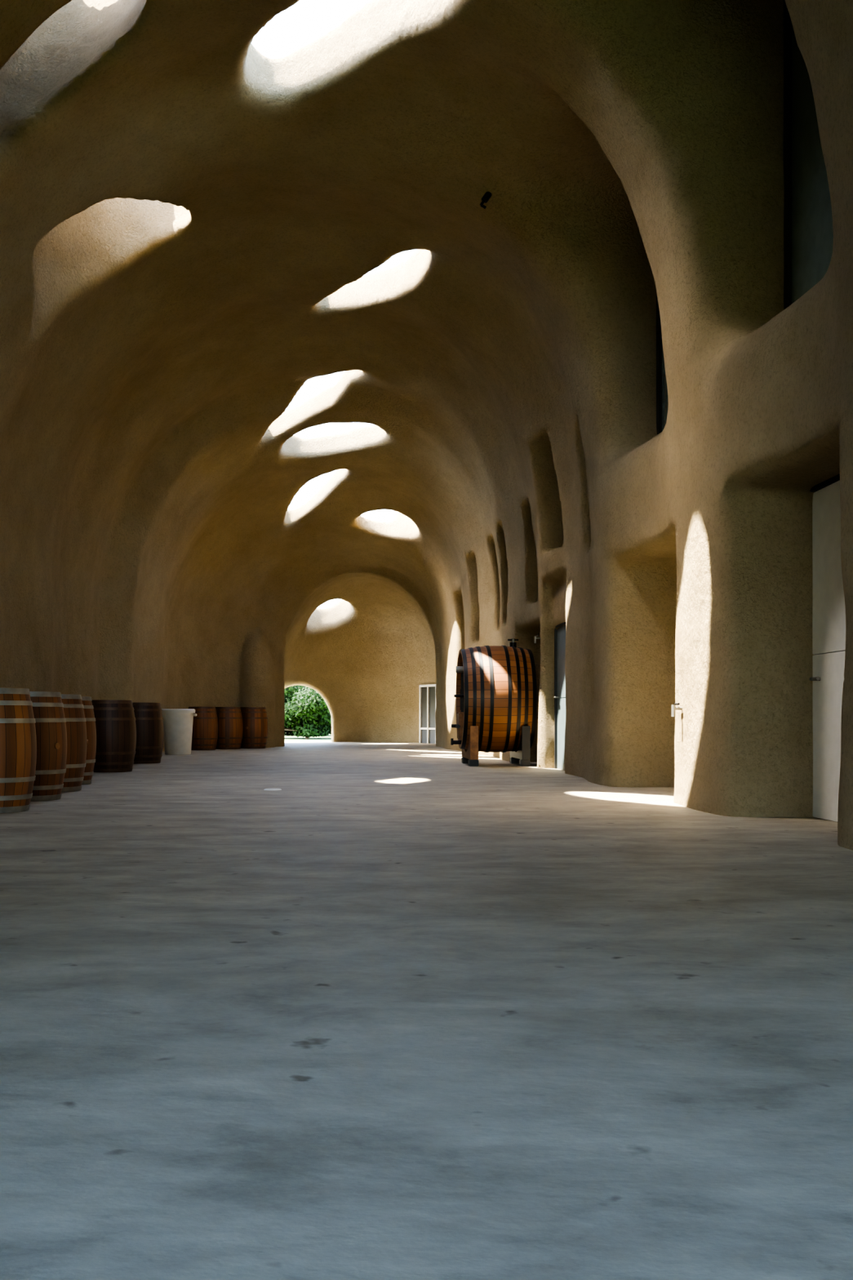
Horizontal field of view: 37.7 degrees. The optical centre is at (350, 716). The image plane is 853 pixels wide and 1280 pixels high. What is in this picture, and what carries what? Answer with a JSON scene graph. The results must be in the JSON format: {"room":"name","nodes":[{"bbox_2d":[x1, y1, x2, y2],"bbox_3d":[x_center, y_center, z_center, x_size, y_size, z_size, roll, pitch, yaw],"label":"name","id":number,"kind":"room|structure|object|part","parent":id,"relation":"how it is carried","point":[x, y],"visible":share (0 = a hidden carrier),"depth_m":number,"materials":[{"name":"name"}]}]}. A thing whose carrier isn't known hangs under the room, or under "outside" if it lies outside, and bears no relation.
{"room":"wine cellar","nodes":[
{"label":"wine cellar","id":0,"kind":"room"},
{"bbox_2d":[0,502,297,751],"bbox_3d":[-4.285,-0.795,13.330,3.494,3.613,36.733,0,0,4],"label":"wall","id":1,"kind":"structure","parent":0,"point":[69,624],"depth_m":22.13,"materials":[{"name":"paint"}]},
{"bbox_2d":[284,576,435,742],"bbox_3d":[0.380,-1.620,34.086,6.802,5.262,5.255,0,0,0],"label":"wall","id":2,"kind":"structure","parent":0,"point":[368,655],"depth_m":34.75,"materials":[{"name":"paint"}]},
{"bbox_2d":[419,684,435,743],"bbox_3d":[2.140,-0.075,34.091,0.090,1.610,1.010,0,0,-24],"label":"leaf","id":3,"kind":"object","parent":2,"relation":"attached to","point":[427,692],"visible":0.7,"depth_m":34.09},
{"bbox_2d":[0,741,852,1279],"bbox_3d":[-0.600,0.830,15.400,9.200,0.200,43.200,0,0,0],"label":"floor","id":4,"kind":"structure","parent":0,"point":[393,1011],"depth_m":2.92,"materials":[{"name":"concrete"}]},
{"bbox_2d":[0,687,36,813],"bbox_3d":[-2.798,0.255,9.644,0.700,0.950,0.712,0,0,-21],"label":"wine barrel","id":5,"kind":"object","parent":4,"relation":"on","point":[18,741],"visible":1,"depth_m":9.45,"materials":[{"name":"brown wood"}]},
{"bbox_2d":[29,691,66,801],"bbox_3d":[-2.865,0.255,10.997,0.712,0.950,0.700,0,0,29],"label":"wine barrel","id":6,"kind":"object","parent":4,"relation":"on","point":[47,706],"visible":0.56,"depth_m":10.79,"materials":[{"name":"brown wood"}]},
{"bbox_2d":[61,693,88,791],"bbox_3d":[-2.964,0.255,12.301,0.712,0.950,0.700,0,0,-11],"label":"wine barrel","id":7,"kind":"object","parent":4,"relation":"on","point":[76,730],"visible":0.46,"depth_m":12.13,"materials":[{"name":"brown wood"}]},
{"bbox_2d":[81,696,96,784],"bbox_3d":[-3.120,0.255,13.500,0.700,0.950,0.700,0,0,18],"label":"wine barrel","id":8,"kind":"object","parent":4,"relation":"on","point":[88,708],"visible":0.27,"depth_m":13.39,"materials":[{"name":"brown wood"}]},
{"bbox_2d":[91,699,136,772],"bbox_3d":[-3.220,0.255,16.606,0.700,0.950,0.712,0,0,-2],"label":"wine barrel","id":9,"kind":"object","parent":4,"relation":"on","point":[115,720],"visible":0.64,"depth_m":16.31,"materials":[{"name":"brown wood"}]},
{"bbox_2d":[132,702,164,764],"bbox_3d":[-3.304,0.255,19.605,0.700,0.950,0.712,0,0,-42],"label":"wine barrel","id":10,"kind":"object","parent":4,"relation":"on","point":[149,725],"visible":0.65,"depth_m":19.32,"materials":[{"name":"brown wood"}]},
{"bbox_2d":[161,708,196,755],"bbox_3d":[-3.340,0.290,24.000,0.720,0.880,0.670,0,0,0],"label":"plastic bin","id":11,"kind":"object","parent":4,"relation":"on","point":[177,722],"visible":0.94,"depth_m":23.76,"materials":[{"name":"white plastic"}]},
{"bbox_2d":[188,706,217,750],"bbox_3d":[-3.276,0.255,27.301,0.712,0.950,0.700,0,0,8],"label":"wine barrel","id":12,"kind":"object","parent":4,"relation":"on","point":[205,724],"visible":0.77,"depth_m":27.01,"materials":[{"name":"brown wood"}]},
{"bbox_2d":[215,706,243,749],"bbox_3d":[-2.805,0.255,28.197,0.712,0.950,0.700,0,0,-32],"label":"wine barrel","id":13,"kind":"object","parent":4,"relation":"on","point":[230,726],"visible":0.76,"depth_m":27.91,"materials":[{"name":"brown wood"}]},
{"bbox_2d":[240,706,267,748],"bbox_3d":[-2.272,0.255,28.744,0.700,0.950,0.712,0,0,18],"label":"wine barrel","id":14,"kind":"object","parent":4,"relation":"on","point":[255,719],"visible":0.86,"depth_m":28.46,"materials":[{"name":"brown wood"}]},
{"bbox_2d":[263,788,281,790],"bbox_3d":[-0.780,0.724,12.400,0.180,0.012,0.180,0,0,0],"label":"drain cover","id":15,"kind":"object","parent":4,"relation":"on","point":[264,788],"visible":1,"depth_m":12.37,"materials":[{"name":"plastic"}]},
{"bbox_2d":[450,638,537,766],"bbox_3d":[2.120,-0.230,18.950,1.200,1.920,1.632,0,0,0],"label":"wine barrel","id":16,"kind":"object","parent":4,"relation":"on","point":[495,695],"visible":1,"depth_m":18.27,"materials":[{"name":"brown wood"}]},
{"bbox_2d":[0,0,852,614],"bbox_3d":[-0.911,-5.037,13.260,9.722,4.993,36.550,0,0,0],"label":"ceiling","id":17,"kind":"structure","parent":0,"point":[193,220],"depth_m":13.38,"materials":[{"name":"paint"}]},
{"bbox_2d":[656,293,662,435],"bbox_3d":[3.230,-4.120,11.800,0.080,3.160,2.640,0,0,0],"label":"frame","id":18,"kind":"object","parent":17,"relation":"attached to","point":[659,335],"visible":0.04,"depth_m":12.88,"materials":[{"name":"black metal"}]},
{"bbox_2d":[662,343,668,431],"bbox_3d":[3.230,-4.120,11.800,0.020,3.100,2.400,0,0,0],"label":"pane","id":19,"kind":"object","parent":18,"relation":"attached to","point":[664,389],"visible":0.07,"depth_m":12.79,"materials":[{"name":"glass"}]},
{"bbox_2d":[783,0,791,309],"bbox_3d":[3.310,-4.335,8.250,0.080,3.430,2.480,0,0,0],"label":"frame","id":20,"kind":"object","parent":17,"relation":"attached to","point":[787,20],"visible":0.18,"depth_m":9.32,"materials":[{"name":"black metal"}]},
{"bbox_2d":[791,23,833,303],"bbox_3d":[3.310,-4.335,8.250,0.020,3.370,2.300,0,0,0],"label":"window","id":21,"kind":"structure","parent":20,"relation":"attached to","point":[812,228],"depth_m":9.00,"materials":[{"name":"glass"}]},
{"bbox_2d":[480,191,491,208],"bbox_3d":[1.414,-5.410,13.033,0.129,0.193,0.081,0,0,0],"label":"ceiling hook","id":22,"kind":"object","parent":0,"point":[487,195],"depth_m":13.01,"materials":[{"name":"black metal"}]},
{"bbox_2d":[422,239,852,850],"bbox_3d":[2.938,-0.795,13.265,2.027,3.613,36.552,0,0,0],"label":"wall","id":23,"kind":"structure","parent":0,"point":[684,576],"depth_m":9.43,"materials":[{"name":"paint"}]},
{"bbox_2d":[533,635,540,643],"bbox_3d":[2.697,-1.107,17.750,0.166,0.114,0.100,0,0,0],"label":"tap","id":24,"kind":"object","parent":23,"relation":"attached to","point":[535,637],"visible":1,"depth_m":17.74,"materials":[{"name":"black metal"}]},
{"bbox_2d":[554,622,565,768],"bbox_3d":[2.925,-0.290,16.775,0.110,2.040,1.570,0,0,0],"label":"frame","id":25,"kind":"object","parent":23,"relation":"attached to","point":[564,623],"visible":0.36,"depth_m":17.50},
{"bbox_2d":[557,624,565,770],"bbox_3d":[2.930,-0.260,16.775,0.060,1.980,1.450,0,0,0],"label":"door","id":26,"kind":"structure","parent":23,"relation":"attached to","point":[561,630],"depth_m":17.16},
{"bbox_2d":[671,702,682,716],"bbox_3d":[2.737,-0.057,10.300,0.166,0.114,0.100,0,0,0],"label":"tap","id":27,"kind":"object","parent":23,"relation":"attached to","point":[673,708],"visible":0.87,"depth_m":10.29,"materials":[{"name":"white metal"}]},
{"bbox_2d":[809,473,839,492],"bbox_3d":[3.385,-0.480,8.030,0.110,2.420,2.180,0,0,0],"label":"frame","id":28,"kind":"object","parent":23,"relation":"attached to","point":[822,485],"visible":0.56,"depth_m":8.76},
{"bbox_2d":[809,480,845,822],"bbox_3d":[3.354,-0.450,8.030,0.132,2.360,2.060,0,0,0],"label":"door","id":29,"kind":"structure","parent":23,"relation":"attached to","point":[828,597],"depth_m":8.78,"materials":[{"name":"white wood"}]},
{"bbox_3d":[3.329,-0.270,8.856,0.082,0.024,0.132,0,0,0],"label":"handle","id":30,"kind":"part","parent":29,"relation":"part of","materials":[{"name":"black metal"}]},
{"bbox_3d":[0.000,1.035,40.000,120.000,0.190,160.000,0,0,0],"label":"ground","id":31,"kind":"structure","parent":0,"visible":0},
{"bbox_2d":[284,733,331,741],"bbox_3d":[-1.000,0.850,53.500,26.000,0.180,33.000,0,0,0],"label":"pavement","id":32,"kind":"structure","parent":31,"relation":"on","point":[328,738],"depth_m":42.12,"materials":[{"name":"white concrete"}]},
{"bbox_2d":[284,684,305,737],"bbox_3d":[-2.934,-0.402,44.405,4.361,2.324,3.084,0,0,35],"label":"shrub","id":33,"kind":"object","parent":32,"relation":"on","point":[287,695],"visible":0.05,"depth_m":42.98,"materials":[{"name":"green plant"}]},
{"bbox_2d":[284,686,331,738],"bbox_3d":[-1.627,-0.161,42.497,4.016,1.842,3.135,0,0,34],"label":"shrub","id":34,"kind":"object","parent":32,"relation":"on","point":[309,713],"visible":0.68,"depth_m":41.55,"materials":[{"name":"green plant"}]}
]}

